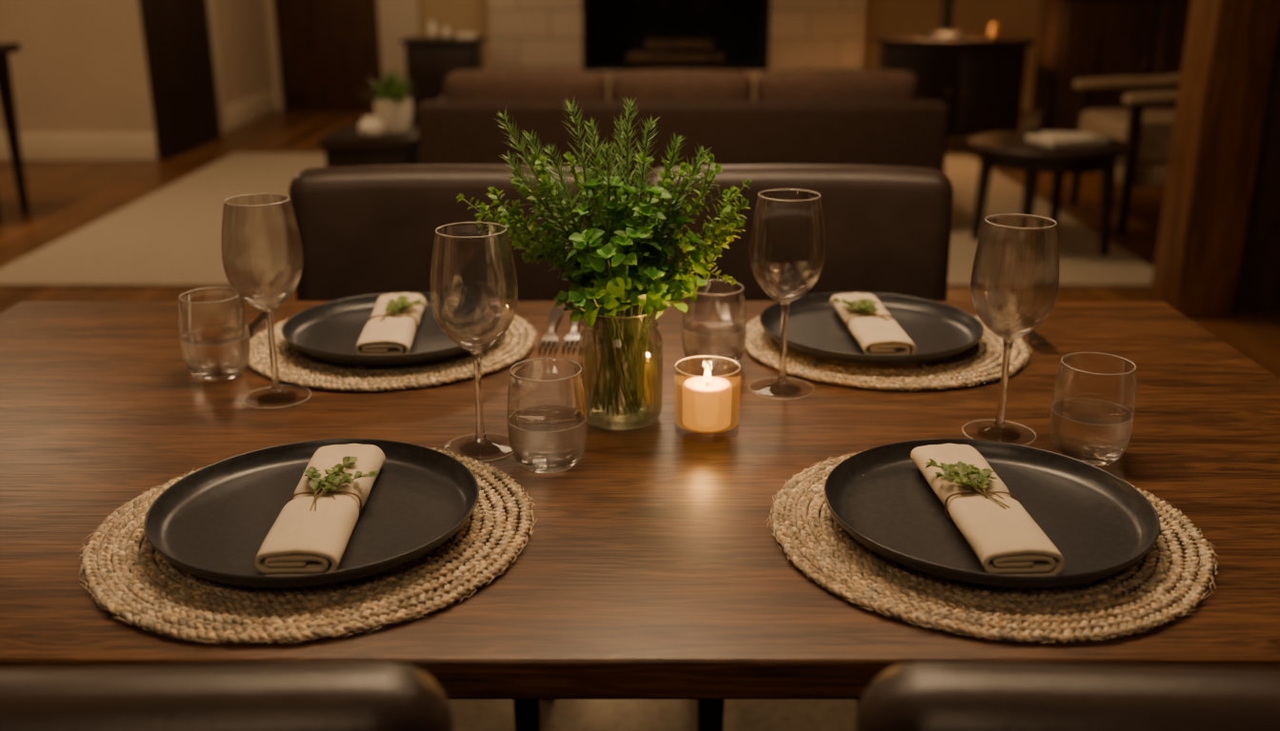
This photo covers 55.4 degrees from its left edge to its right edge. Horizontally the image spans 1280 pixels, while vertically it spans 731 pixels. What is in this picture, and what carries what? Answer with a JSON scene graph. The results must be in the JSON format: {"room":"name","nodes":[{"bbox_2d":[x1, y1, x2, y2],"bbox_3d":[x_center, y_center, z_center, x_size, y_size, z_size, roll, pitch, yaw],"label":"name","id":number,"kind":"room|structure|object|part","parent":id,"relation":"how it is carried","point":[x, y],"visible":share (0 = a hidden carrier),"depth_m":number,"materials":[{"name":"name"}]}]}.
{"room":"dining room","nodes":[
{"label":"dining room","id":0,"kind":"room"},
{"bbox_2d":[0,0,271,159],"bbox_3d":[-3.975,-2.911,8.295,2.050,2.600,2.620,0,19,0],"label":"wall","id":1,"kind":"structure","parent":0,"point":[80,67],"depth_m":7.32,"materials":[{"name":"beige paint"}]},
{"bbox_2d":[0,133,158,160],"bbox_3d":[-3.975,-1.334,7.432,2.050,0.165,0.025,0,19,0],"label":"baseboard","id":2,"kind":"structure","parent":1,"relation":"attached to","point":[34,147],"depth_m":7.42,"materials":[{"name":"beige paint"}]},
{"bbox_2d":[139,0,172,159],"bbox_3d":[-2.925,-2.320,7.172,0.050,2.200,0.105,0,19,0],"label":"trim","id":3,"kind":"structure","parent":1,"relation":"attached to","point":[147,7],"depth_m":7.34,"materials":[{"name":"brown wood"}]},
{"bbox_2d":[153,0,220,156],"bbox_3d":[-2.930,-2.445,7.697,0.040,2.100,0.950,0,19,0],"label":"door","id":4,"kind":"structure","parent":1,"relation":"in","point":[183,26],"depth_m":7.85,"materials":[{"name":"brown wood"}]},
{"bbox_2d":[206,0,228,135],"bbox_3d":[-2.925,-2.666,8.193,0.050,2.200,0.110,0,19,0],"label":"trim","id":5,"kind":"structure","parent":1,"relation":"attached to","point":[210,6],"depth_m":8.37,"materials":[{"name":"beige paint"}]},
{"bbox_2d":[225,90,275,131],"bbox_3d":[-2.938,-1.934,9.206,0.025,0.165,1.320,0,19,0],"label":"baseboard","id":6,"kind":"structure","parent":1,"relation":"attached to","point":[242,112],"depth_m":9.15,"materials":[{"name":"beige paint"}]},
{"bbox_2d":[0,109,1279,378],"bbox_3d":[-0.350,-0.129,4.285,9.300,0.100,12.200,0,19,0],"label":"floor","id":7,"kind":"structure","parent":0,"point":[65,197],"depth_m":6.23,"materials":[{"name":"brown wood"}]},
{"bbox_2d":[0,42,29,223],"bbox_3d":[-3.390,-1.084,5.704,0.920,0.800,0.400,0,19,0],"label":"console table","id":8,"kind":"object","parent":7,"relation":"on","point":[7,96],"visible":1,"depth_m":5.81,"materials":[{"name":"brown wood"}]},
{"bbox_2d":[0,660,453,730],"bbox_3d":[-0.331,0.492,0.903,0.482,0.883,0.500,0,19,0],"label":"dining chair","id":9,"kind":"object","parent":7,"relation":"on","point":[370,695],"visible":1,"depth_m":0.55,"materials":[{"name":"brown leather"}]},
{"bbox_2d":[400,36,486,126],"bbox_3d":[-1.400,-2.039,8.800,0.560,0.625,0.422,0,19,0],"label":"side table","id":10,"kind":"object","parent":7,"relation":"on","point":[429,61],"visible":0.57,"depth_m":8.58,"materials":[{"name":"brown wood"}]},
{"bbox_2d":[427,20,437,38],"bbox_3d":[-1.480,-2.396,8.691,0.070,0.120,0.070,0,19,0],"label":"vase","id":11,"kind":"object","parent":10,"relation":"on","point":[431,30],"visible":1,"depth_m":8.67,"materials":[{"name":"white ceramic"}]},
{"bbox_3d":[-1.400,-2.008,8.621,0.420,0.420,0.020,0,19,0],"label":"door","id":12,"kind":"part","parent":10,"relation":"part of","materials":[{"name":"brown wood"}]},
{"bbox_2d":[441,26,450,38],"bbox_3d":[-1.380,-2.377,8.697,0.060,0.080,0.060,0,19,0],"label":"vase","id":13,"kind":"object","parent":10,"relation":"on","point":[446,31],"visible":1,"depth_m":8.68,"materials":[{"name":"white ceramic"}]},
{"bbox_2d":[456,33,478,39],"bbox_3d":[-1.230,-2.348,8.686,0.130,0.030,0.180,0,19,0],"label":"bowl","id":14,"kind":"object","parent":10,"relation":"on","point":[460,35],"visible":1,"depth_m":8.60,"materials":[{"name":"white ceramic"}]},
{"bbox_2d":[0,153,1153,286],"bbox_3d":[-0.250,-0.817,6.143,4.600,0.012,3.200,0,19,0],"label":"area rug","id":15,"kind":"object","parent":7,"relation":"on","point":[170,236],"visible":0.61,"depth_m":5.34,"materials":[{"name":"beige carpet"}]},
{"bbox_2d":[318,126,419,167],"bbox_3d":[-1.285,-0.966,6.003,0.460,0.360,0.459,0,19,0],"label":"end table","id":16,"kind":"object","parent":15,"relation":"on","point":[344,146],"visible":0.37,"depth_m":5.78,"materials":[{"name":"brown wood"}]},
{"bbox_3d":[-1.285,-0.935,5.801,0.360,0.140,0.015,0,19,0],"label":"drawer","id":17,"kind":"part","parent":16,"relation":"part of","materials":[{"name":"brown wood"}]},
{"bbox_2d":[358,116,384,137],"bbox_3d":[-1.280,-1.140,5.816,0.126,0.088,0.126,0,19,0],"label":"vase","id":18,"kind":"object","parent":16,"relation":"on","point":[370,126],"visible":1,"depth_m":5.77,"materials":[{"name":"white ceramic"}]},
{"bbox_2d":[357,68,418,133],"bbox_3d":[-1.225,-1.293,5.939,0.299,0.300,0.365,0,19,0],"label":"potted plant","id":19,"kind":"object","parent":16,"relation":"on","point":[395,110],"visible":0.98,"depth_m":5.88,"materials":[{"name":"green plant"}]},
{"bbox_3d":[-1.200,-1.224,5.952,0.186,0.160,0.186,0,19,0],"label":"pot","id":20,"kind":"part","parent":19,"relation":"part of","materials":[{"name":"white ceramic"}]},
{"bbox_2d":[416,68,949,218],"bbox_3d":[0.185,-1.043,5.702,2.320,0.698,0.850,0,19,0],"label":"sofa","id":21,"kind":"object","parent":15,"relation":"on","point":[819,116],"visible":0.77,"depth_m":5.29,"materials":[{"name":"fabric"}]},
{"bbox_3d":[-0.895,-1.017,5.779,0.160,0.480,0.700,0,19,0],"label":"arm","id":22,"kind":"part","parent":21,"relation":"part of","materials":[{"name":"fabric"}]},
{"bbox_2d":[443,68,606,100],"bbox_3d":[-0.510,-1.109,5.495,0.720,0.440,0.225,0,19,0],"label":"cushion","id":23,"kind":"object","parent":21,"relation":"on","point":[508,84],"depth_m":5.36,"materials":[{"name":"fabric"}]},
{"bbox_2d":[610,68,752,100],"bbox_3d":[0.185,-1.109,5.495,0.630,0.440,0.225,0,19,0],"label":"cushion","id":24,"kind":"object","parent":21,"relation":"on","point":[666,84],"depth_m":5.36,"materials":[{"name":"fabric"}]},
{"bbox_2d":[755,68,919,100],"bbox_3d":[0.880,-1.109,5.495,0.720,0.440,0.225,0,19,0],"label":"cushion","id":25,"kind":"object","parent":21,"relation":"on","point":[819,84],"depth_m":5.36,"materials":[{"name":"fabric"}]},
{"bbox_2d":[967,131,1133,255],"bbox_3d":[1.700,-0.720,5.141,0.656,0.447,0.656,0,19,0],"label":"round side table","id":26,"kind":"object","parent":15,"relation":"on","point":[1003,150],"visible":0.8,"depth_m":4.95,"materials":[{"name":"brown wood"}]},
{"bbox_3d":[1.483,-0.744,5.266,0.066,0.412,0.057,0,19,0],"label":"leg","id":27,"kind":"part","parent":26,"relation":"part of","materials":[{"name":"brown wood"}]},
{"bbox_3d":[1.573,-0.634,4.941,0.057,0.412,0.066,0,19,0],"label":"leg","id":28,"kind":"part","parent":26,"relation":"part of","materials":[{"name":"brown wood"}]},
{"bbox_3d":[1.827,-0.773,5.351,0.057,0.412,0.066,0,19,0],"label":"leg","id":29,"kind":"part","parent":26,"relation":"part of","materials":[{"name":"brown wood"}]},
{"bbox_2d":[1025,134,1109,147],"bbox_3d":[1.760,-0.931,5.027,0.260,0.025,0.200,-5,19,-14],"label":"book","id":30,"kind":"object","parent":26,"relation":"on","point":[1041,139],"visible":0.73,"depth_m":4.95,"materials":[{"name":"paper"}]},
{"bbox_2d":[1040,131,1099,139],"bbox_3d":[1.770,-0.947,5.021,0.200,0.008,0.150,2,19,5],"label":"notebook","id":31,"kind":"object","parent":30,"relation":"on","point":[1050,135],"visible":1,"depth_m":4.99,"materials":[{"name":"white paper"}]},
{"bbox_3d":[1.917,-0.663,5.026,0.066,0.412,0.057,0,19,0],"label":"leg","id":32,"kind":"part","parent":26,"relation":"part of","materials":[{"name":"brown wood"}]},
{"bbox_2d":[447,700,860,730],"bbox_3d":[-0.060,0.477,2.326,2.600,0.010,2.100,0,19,0],"label":"area rug","id":33,"kind":"object","parent":7,"relation":"on","point":[468,715],"visible":0.02,"depth_m":2.01,"materials":[{"name":"beige carpet"}]},
{"bbox_2d":[288,164,604,730],"bbox_3d":[-0.296,0.180,1.808,0.482,0.883,0.500,0,19,0],"label":"dining chair","id":34,"kind":"object","parent":33,"relation":"on","point":[364,230],"visible":0.13,"depth_m":1.86,"materials":[{"name":"brown leather"}]},
{"bbox_3d":[-0.296,-0.089,1.926,0.482,0.450,0.106,0,19,0],"label":"backrest","id":35,"kind":"part","parent":34,"relation":"part of","materials":[{"name":"brown leather"}]},
{"bbox_3d":[-0.156,0.487,1.701,0.040,0.370,0.040,0,19,0],"label":"leg","id":36,"kind":"part","parent":34,"relation":"part of","materials":[{"name":"brown wood"}]},
{"bbox_2d":[0,300,1279,699],"bbox_3d":[-0.065,0.405,1.367,1.570,0.740,0.900,0,19,0],"label":"dining table","id":37,"kind":"object","parent":33,"relation":"on","point":[651,567],"visible":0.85,"depth_m":1.08,"materials":[{"name":"brown wood"}]},
{"bbox_2d":[178,287,250,380],"bbox_3d":[-0.476,-0.034,1.365,0.074,0.094,0.074,0,19,0],"label":"water tumbler","id":38,"kind":"object","parent":37,"relation":"on","point":[214,332],"visible":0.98,"depth_m":1.34,"materials":[{"name":"clear glass"}]},
{"bbox_2d":[248,307,278,339],"bbox_3d":[-0.487,-0.044,1.529,0.018,0.006,0.200,0,19,0],"label":"table knife","id":39,"kind":"object","parent":37,"relation":"on","point":[259,322],"visible":0.32,"depth_m":1.55,"materials":[{"name":"metal"}]},
{"bbox_2d":[220,193,311,408],"bbox_3d":[-0.389,-0.067,1.274,0.083,0.215,0.083,0,19,0],"label":"wine glass","id":40,"kind":"object","parent":37,"relation":"on","point":[263,258],"visible":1,"depth_m":1.23,"materials":[{"name":"clear glass"}]},
{"bbox_2d":[220,194,303,310],"bbox_3d":[-0.389,-0.114,1.258,0.080,0.116,0.080,0,19,0],"label":"bowl","id":41,"kind":"object","parent":40,"relation":"on","point":[263,258],"depth_m":1.23,"materials":[{"name":"clear glass"}]},
{"bbox_3d":[-0.389,-0.016,1.291,0.012,0.091,0.012,0,19,0],"label":"stem","id":42,"kind":"part","parent":40,"relation":"part of","materials":[{"name":"clear glass"}]},
{"bbox_2d":[77,445,537,644],"bbox_3d":[-0.265,0.133,1.004,0.364,0.008,0.361,-9,21,-25],"label":"woven placemat","id":43,"kind":"object","parent":37,"relation":"on","point":[130,579],"visible":0.39,"depth_m":0.90,"materials":[{"name":"wicker"}]},
{"bbox_2d":[143,439,479,587],"bbox_3d":[-0.263,0.119,0.994,0.262,0.023,0.262,8,20,23],"label":"dinner plate","id":44,"kind":"object","parent":43,"relation":"on","point":[212,524],"visible":0.78,"depth_m":1.00,"materials":[{"name":"black ceramic"}]},
{"bbox_2d":[254,443,385,576],"bbox_3d":[-0.255,0.112,0.989,0.061,0.026,0.207,0,19,-1],"label":"linen napkin","id":45,"kind":"object","parent":44,"relation":"on","point":[301,541],"visible":0.89,"depth_m":0.94,"materials":[{"name":"beige fabric"}]},
{"bbox_2d":[302,456,379,511],"bbox_3d":[-0.256,0.092,0.995,0.058,0.010,0.091,10,21,28],"label":"herb sprig","id":46,"kind":"object","parent":45,"relation":"on","point":[332,476],"visible":1,"depth_m":1.00,"materials":[{"name":"green plant"}]},
{"bbox_2d":[248,315,538,393],"bbox_3d":[-0.301,-0.029,1.483,0.354,0.008,0.357,5,19,13],"label":"woven placemat","id":47,"kind":"object","parent":37,"relation":"on","point":[296,368],"visible":0.34,"depth_m":1.38,"materials":[{"name":"wicker"}]},
{"bbox_2d":[280,292,468,365],"bbox_3d":[-0.294,-0.043,1.472,0.266,0.023,0.266,-14,23,-36],"label":"dinner plate","id":48,"kind":"object","parent":47,"relation":"on","point":[331,331],"visible":0.45,"depth_m":1.47,"materials":[{"name":"black ceramic"}]},
{"bbox_2d":[355,292,426,355],"bbox_3d":[-0.298,-0.051,1.470,0.061,0.026,0.207,-1,19,-4],"label":"linen napkin","id":49,"kind":"object","parent":48,"relation":"on","point":[394,335],"visible":0.91,"depth_m":1.41,"materials":[{"name":"beige fabric"}]},
{"bbox_2d":[379,295,424,321],"bbox_3d":[-0.294,-0.071,1.477,0.044,0.010,0.094,7,20,19],"label":"herb sprig","id":50,"kind":"object","parent":49,"relation":"on","point":[402,303],"visible":1,"depth_m":1.48,"materials":[{"name":"green plant"}]},
{"bbox_2d":[429,221,518,461],"bbox_3d":[-0.153,-0.022,1.140,0.083,0.215,0.083,0,19,0],"label":"wine glass","id":51,"kind":"object","parent":37,"relation":"on","point":[473,290],"visible":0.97,"depth_m":1.09,"materials":[{"name":"clear glass"}]},
{"bbox_2d":[429,222,518,352],"bbox_3d":[-0.153,-0.069,1.124,0.080,0.116,0.080,0,19,0],"label":"bowl","id":52,"kind":"object","parent":51,"relation":"on","point":[473,290],"depth_m":1.09,"materials":[{"name":"clear glass"}]},
{"bbox_3d":[-0.153,0.029,1.157,0.012,0.091,0.012,0,19,0],"label":"stem","id":53,"kind":"part","parent":51,"relation":"part of","materials":[{"name":"clear glass"}]},
{"bbox_2d":[506,358,587,473],"bbox_3d":[-0.086,0.047,1.125,0.074,0.094,0.074,0,19,0],"label":"water tumbler","id":54,"kind":"object","parent":37,"relation":"on","point":[547,413],"visible":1,"depth_m":1.10,"materials":[{"name":"clear glass"}]},
{"bbox_2d":[539,307,563,348],"bbox_3d":[-0.110,-0.048,1.536,0.024,0.008,0.190,0,19,0],"label":"fork","id":55,"kind":"object","parent":37,"relation":"on","point":[555,314],"visible":1,"depth_m":1.51,"materials":[{"name":"metal"}]},
{"bbox_2d":[561,308,581,348],"bbox_3d":[-0.082,-0.049,1.538,0.024,0.008,0.190,0,19,0],"label":"fork","id":56,"kind":"object","parent":37,"relation":"on","point":[572,336],"visible":0.71,"depth_m":1.50,"materials":[{"name":"metal"}]},
{"bbox_2d":[578,308,662,430],"bbox_3d":[-0.019,-0.002,1.230,0.086,0.118,0.086,-16,25,-40],"label":"glass jar","id":57,"kind":"object","parent":37,"relation":"on","point":[620,359],"visible":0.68,"depth_m":1.20,"materials":[{"name":"clear glass"}]},
{"bbox_2d":[456,95,752,327],"bbox_3d":[-0.034,-0.103,1.193,0.273,0.317,0.144,-5,19,-15],"label":"bunch","id":58,"kind":"object","parent":57,"relation":"in","point":[622,267],"visible":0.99,"depth_m":1.18,"materials":[{"name":"green plant"}]},
{"bbox_2d":[674,355,740,432],"bbox_3d":[0.066,0.033,1.201,0.065,0.072,0.065,0,19,0],"label":"votive candle","id":59,"kind":"object","parent":37,"relation":"on","point":[707,399],"visible":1,"depth_m":1.19,"materials":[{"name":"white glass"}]},
{"bbox_2d":[681,280,746,371],"bbox_3d":[0.085,-0.045,1.397,0.074,0.094,0.074,0,19,0],"label":"water tumbler","id":60,"kind":"object","parent":37,"relation":"on","point":[716,325],"visible":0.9,"depth_m":1.37,"materials":[{"name":"clear glass"}]},
{"bbox_2d":[748,188,825,399],"bbox_3d":[0.155,-0.076,1.299,0.083,0.215,0.083,0,19,0],"label":"wine glass","id":61,"kind":"object","parent":37,"relation":"on","point":[787,250],"visible":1,"depth_m":1.25,"materials":[{"name":"clear glass"}]},
{"bbox_3d":[0.155,-0.025,1.317,0.012,0.091,0.012,0,19,0],"label":"stem","id":62,"kind":"part","parent":61,"relation":"part of","materials":[{"name":"clear glass"}]},
{"bbox_2d":[748,189,825,302],"bbox_3d":[0.155,-0.122,1.284,0.080,0.116,0.080,0,19,0],"label":"bowl","id":63,"kind":"object","parent":61,"relation":"on","point":[787,250],"depth_m":1.25,"materials":[{"name":"clear glass"}]},
{"bbox_2d":[744,316,1031,391],"bbox_3d":[0.295,-0.030,1.485,0.350,0.008,0.353,2,19,5],"label":"woven placemat","id":64,"kind":"object","parent":37,"relation":"on","point":[981,364],"visible":0.31,"depth_m":1.38,"materials":[{"name":"wicker"}]},
{"bbox_2d":[759,292,983,365],"bbox_3d":[0.277,-0.043,1.472,0.266,0.023,0.266,14,23,36],"label":"dinner plate","id":65,"kind":"object","parent":64,"relation":"on","point":[938,331],"visible":0.69,"depth_m":1.49,"materials":[{"name":"black ceramic"}]},
{"bbox_2d":[830,292,917,355],"bbox_3d":[0.278,-0.051,1.470,0.062,0.026,0.207,-1,19,-2],"label":"linen napkin","id":66,"kind":"object","parent":65,"relation":"on","point":[875,335],"visible":0.84,"depth_m":1.41,"materials":[{"name":"beige fabric"}]},
{"bbox_2d":[832,298,890,320],"bbox_3d":[0.272,-0.070,1.474,0.051,0.010,0.087,-6,20,-16],"label":"herb sprig","id":67,"kind":"object","parent":66,"relation":"on","point":[868,306],"visible":1,"depth_m":1.48,"materials":[{"name":"green plant"}]},
{"bbox_2d":[766,449,1218,643],"bbox_3d":[0.282,0.133,1.003,0.357,0.008,0.354,14,23,36],"label":"woven placemat","id":68,"kind":"object","parent":37,"relation":"on","point":[1171,579],"visible":0.34,"depth_m":0.90,"materials":[{"name":"wicker"}]},
{"bbox_2d":[823,439,1159,587],"bbox_3d":[0.281,0.119,0.994,0.262,0.023,0.262,-8,20,-23],"label":"dinner plate","id":69,"kind":"object","parent":68,"relation":"on","point":[1100,525],"visible":0.77,"depth_m":1.00,"materials":[{"name":"black ceramic"}]},
{"bbox_2d":[910,443,1064,576],"bbox_3d":[0.276,0.112,0.989,0.062,0.026,0.207,-1,19,-3],"label":"linen napkin","id":70,"kind":"object","parent":69,"relation":"on","point":[1008,541],"visible":0.88,"depth_m":0.94,"materials":[{"name":"beige fabric"}]},
{"bbox_2d":[924,459,1010,509],"bbox_3d":[0.272,0.093,0.990,0.054,0.011,0.088,-4,19,-11],"label":"herb sprig","id":71,"kind":"object","parent":70,"relation":"on","point":[966,475],"visible":1,"depth_m":1.00,"materials":[{"name":"green plant"}]},
{"bbox_2d":[961,214,1059,445],"bbox_3d":[0.356,-0.034,1.175,0.083,0.215,0.083,0,19,0],"label":"wine glass","id":72,"kind":"object","parent":37,"relation":"on","point":[1014,280],"visible":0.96,"depth_m":1.13,"materials":[{"name":"clear glass"}]},
{"bbox_3d":[0.356,0.017,1.192,0.012,0.091,0.012,0,19,0],"label":"stem","id":73,"kind":"part","parent":72,"relation":"part of","materials":[{"name":"clear glass"}]},
{"bbox_2d":[970,215,1059,339],"bbox_3d":[0.356,-0.080,1.159,0.080,0.116,0.080,0,19,0],"label":"bowl","id":74,"kind":"object","parent":72,"relation":"on","point":[1014,280],"depth_m":1.13,"materials":[{"name":"clear glass"}]},
{"bbox_2d":[1027,330,1058,348],"bbox_3d":[0.486,-0.048,1.536,0.024,0.008,0.190,0,19,0],"label":"fork","id":75,"kind":"object","parent":37,"relation":"on","point":[1033,338],"visible":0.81,"depth_m":1.48,"materials":[{"name":"metal"}]},
{"bbox_2d":[1049,352,1136,466],"bbox_3d":[0.423,0.042,1.141,0.074,0.094,0.074,0,19,0],"label":"water tumbler","id":76,"kind":"object","parent":37,"relation":"on","point":[1092,407],"visible":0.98,"depth_m":1.11,"materials":[{"name":"clear glass"}]},
{"bbox_2d":[638,164,953,730],"bbox_3d":[0.238,0.180,1.808,0.482,0.883,0.500,0,19,0],"label":"dining chair","id":77,"kind":"object","parent":33,"relation":"on","point":[888,229],"visible":0.22,"depth_m":1.86,"materials":[{"name":"brown leather"}]},
{"bbox_3d":[0.098,0.487,1.701,0.040,0.370,0.040,0,19,0],"label":"leg","id":78,"kind":"part","parent":77,"relation":"part of","materials":[{"name":"brown wood"}]},
{"bbox_3d":[0.238,-0.089,1.926,0.482,0.450,0.106,0,19,0],"label":"backrest","id":79,"kind":"part","parent":77,"relation":"part of","materials":[{"name":"brown leather"}]},
{"bbox_2d":[488,0,865,100],"bbox_3d":[0.290,-3.181,9.093,2.900,2.600,0.725,0,19,0],"label":"fireplace","id":80,"kind":"object","parent":7,"relation":"on","point":[754,37],"visible":0.58,"depth_m":9.16,"materials":[{"name":"brick"}]},
{"bbox_2d":[626,52,724,65],"bbox_3d":[0.270,-2.342,9.311,0.743,0.099,0.095,-1,19,-3],"label":"log","id":81,"kind":"object","parent":80,"relation":"in","point":[635,58],"visible":1,"depth_m":9.28,"materials":[{"name":"brown wood"}]},
{"bbox_2d":[644,39,713,52],"bbox_3d":[0.299,-2.451,9.351,0.524,0.098,0.097,0,19,0],"label":"log","id":82,"kind":"object","parent":81,"relation":"on","point":[652,46],"visible":1,"depth_m":9.31,"materials":[{"name":"brown wood"}]},
{"bbox_2d":[873,35,1035,136],"bbox_3d":[1.980,-1.750,7.839,0.920,0.692,0.487,0,19,0],"label":"sideboard","id":83,"kind":"object","parent":7,"relation":"on","point":[979,78],"visible":0.83,"depth_m":7.60,"materials":[{"name":"brown wood"}]},
{"bbox_3d":[1.780,-1.697,7.639,0.370,0.480,0.020,0,19,0],"label":"door","id":84,"kind":"part","parent":83,"relation":"part of","materials":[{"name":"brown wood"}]},
{"bbox_2d":[923,0,967,39],"bbox_3d":[1.930,-2.373,7.600,0.380,0.640,0.380,0,19,0],"label":"table lamp","id":85,"kind":"object","parent":83,"relation":"on","point":[946,30],"visible":1,"depth_m":7.62,"materials":[{"name":"black metal"}]},
{"bbox_3d":[2.180,-1.697,7.639,0.370,0.480,0.020,0,19,0],"label":"door","id":86,"kind":"part","parent":83,"relation":"part of","materials":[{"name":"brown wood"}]},
{"bbox_2d":[987,23,999,39],"bbox_3d":[2.220,-2.099,7.651,0.070,0.088,0.070,0,19,0],"label":"candle","id":87,"kind":"object","parent":83,"relation":"on","point":[993,30],"visible":1,"depth_m":7.63,"materials":[{"name":"orange wax"}]},
{"bbox_2d":[855,660,1279,730],"bbox_3d":[0.345,0.492,0.903,0.482,0.883,0.500,0,19,0],"label":"dining chair","id":88,"kind":"object","parent":7,"relation":"on","point":[922,695],"visible":1,"depth_m":0.55,"materials":[{"name":"brown leather"}]},
{"bbox_2d":[1030,0,1190,132],"bbox_3d":[3.220,-2.384,7.720,1.200,1.970,0.447,0,19,0],"label":"wooden wall panel","id":89,"kind":"object","parent":7,"relation":"on","point":[1078,39],"visible":0.52,"depth_m":7.66,"materials":[{"name":"brown wood"}]},
{"bbox_3d":[2.925,-1.865,7.699,0.560,0.840,0.020,0,19,0],"label":"door","id":90,"kind":"part","parent":89,"relation":"part of","materials":[{"name":"brown wood"}]},
{"bbox_3d":[3.515,-1.865,7.699,0.560,0.840,0.020,0,19,0],"label":"door","id":91,"kind":"part","parent":89,"relation":"part of","materials":[{"name":"brown wood"}]},
{"bbox_2d":[1068,73,1180,233],"bbox_3d":[2.460,-1.099,5.646,0.720,0.840,0.710,0,19,0],"label":"armchair","id":92,"kind":"object","parent":7,"relation":"on","point":[1150,131],"visible":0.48,"depth_m":5.43,"materials":[{"name":"brown wood"}]},
{"bbox_3d":[2.160,-1.080,5.990,0.045,0.584,0.045,0,19,0],"label":"leg","id":93,"kind":"part","parent":92,"relation":"part of","materials":[{"name":"brown wood"}]},
{"bbox_3d":[2.440,-1.387,5.886,0.680,0.108,0.070,0,19,0],"label":"arm","id":94,"kind":"part","parent":92,"relation":"part of","materials":[{"name":"brown wood"}]},
{"bbox_2d":[1079,109,1176,164],"bbox_3d":[2.440,-1.065,5.657,0.640,0.190,0.560,0,19,0],"label":"seat cushion","id":95,"kind":"object","parent":92,"relation":"on","point":[1157,125],"depth_m":5.43,"materials":[{"name":"beige fabric"}]},
{"bbox_3d":[2.160,-0.875,5.384,0.045,0.584,0.045,0,19,0],"label":"leg","id":96,"kind":"part","parent":92,"relation":"part of","materials":[{"name":"brown wood"}]},
{"bbox_3d":[2.460,-0.933,5.702,0.620,0.090,0.600,0,19,0],"label":"frame","id":97,"kind":"part","parent":92,"relation":"part of","materials":[{"name":"brown wood"}]},
{"bbox_3d":[2.440,-1.181,5.280,0.680,0.108,0.070,0,19,0],"label":"arm","id":98,"kind":"part","parent":92,"relation":"part of","materials":[{"name":"brown wood"}]},
{"bbox_2d":[420,0,1041,109],"bbox_3d":[0.625,-3.315,9.488,7.150,2.600,0.100,0,19,0],"label":"wall","id":99,"kind":"structure","parent":0,"point":[1021,18],"depth_m":9.63,"materials":[{"name":"paint"}]},
{"bbox_2d":[262,0,284,110],"bbox_3d":[-2.908,-3.098,9.472,0.075,2.200,0.070,0,19,0],"label":"trim","id":100,"kind":"structure","parent":99,"relation":"attached to","point":[270,12],"depth_m":9.65,"materials":[{"name":"beige paint"}]},
{"bbox_2d":[274,0,382,110],"bbox_3d":[-2.460,-3.054,9.497,0.800,2.100,0.050,0,19,0],"label":"door","id":101,"kind":"structure","parent":99,"relation":"in","point":[330,50],"depth_m":9.67,"materials":[{"name":"brown wood"}]},
{"bbox_2d":[377,0,421,97],"bbox_3d":[-1.890,-3.283,9.393,0.320,2.600,0.100,0,19,0],"label":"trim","id":102,"kind":"structure","parent":99,"relation":"attached to","point":[398,20],"depth_m":9.56,"materials":[{"name":"beige paint"}]},
{"bbox_2d":[1232,20,1279,314],"bbox_3d":[3.130,-1.436,3.937,2.140,2.600,0.140,0,19,0],"label":"wall partition","id":103,"kind":"structure","parent":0,"point":[1257,291],"depth_m":4.19,"materials":[{"name":"brown wood"}]},
{"bbox_2d":[1149,0,1279,318],"bbox_3d":[1.952,-1.430,3.918,0.205,2.600,0.220,0,19,0],"label":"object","id":104,"kind":"structure","parent":103,"relation":"attached to","point":[1229,50],"depth_m":4.08,"materials":[{"name":"brown wood"}]}
]}

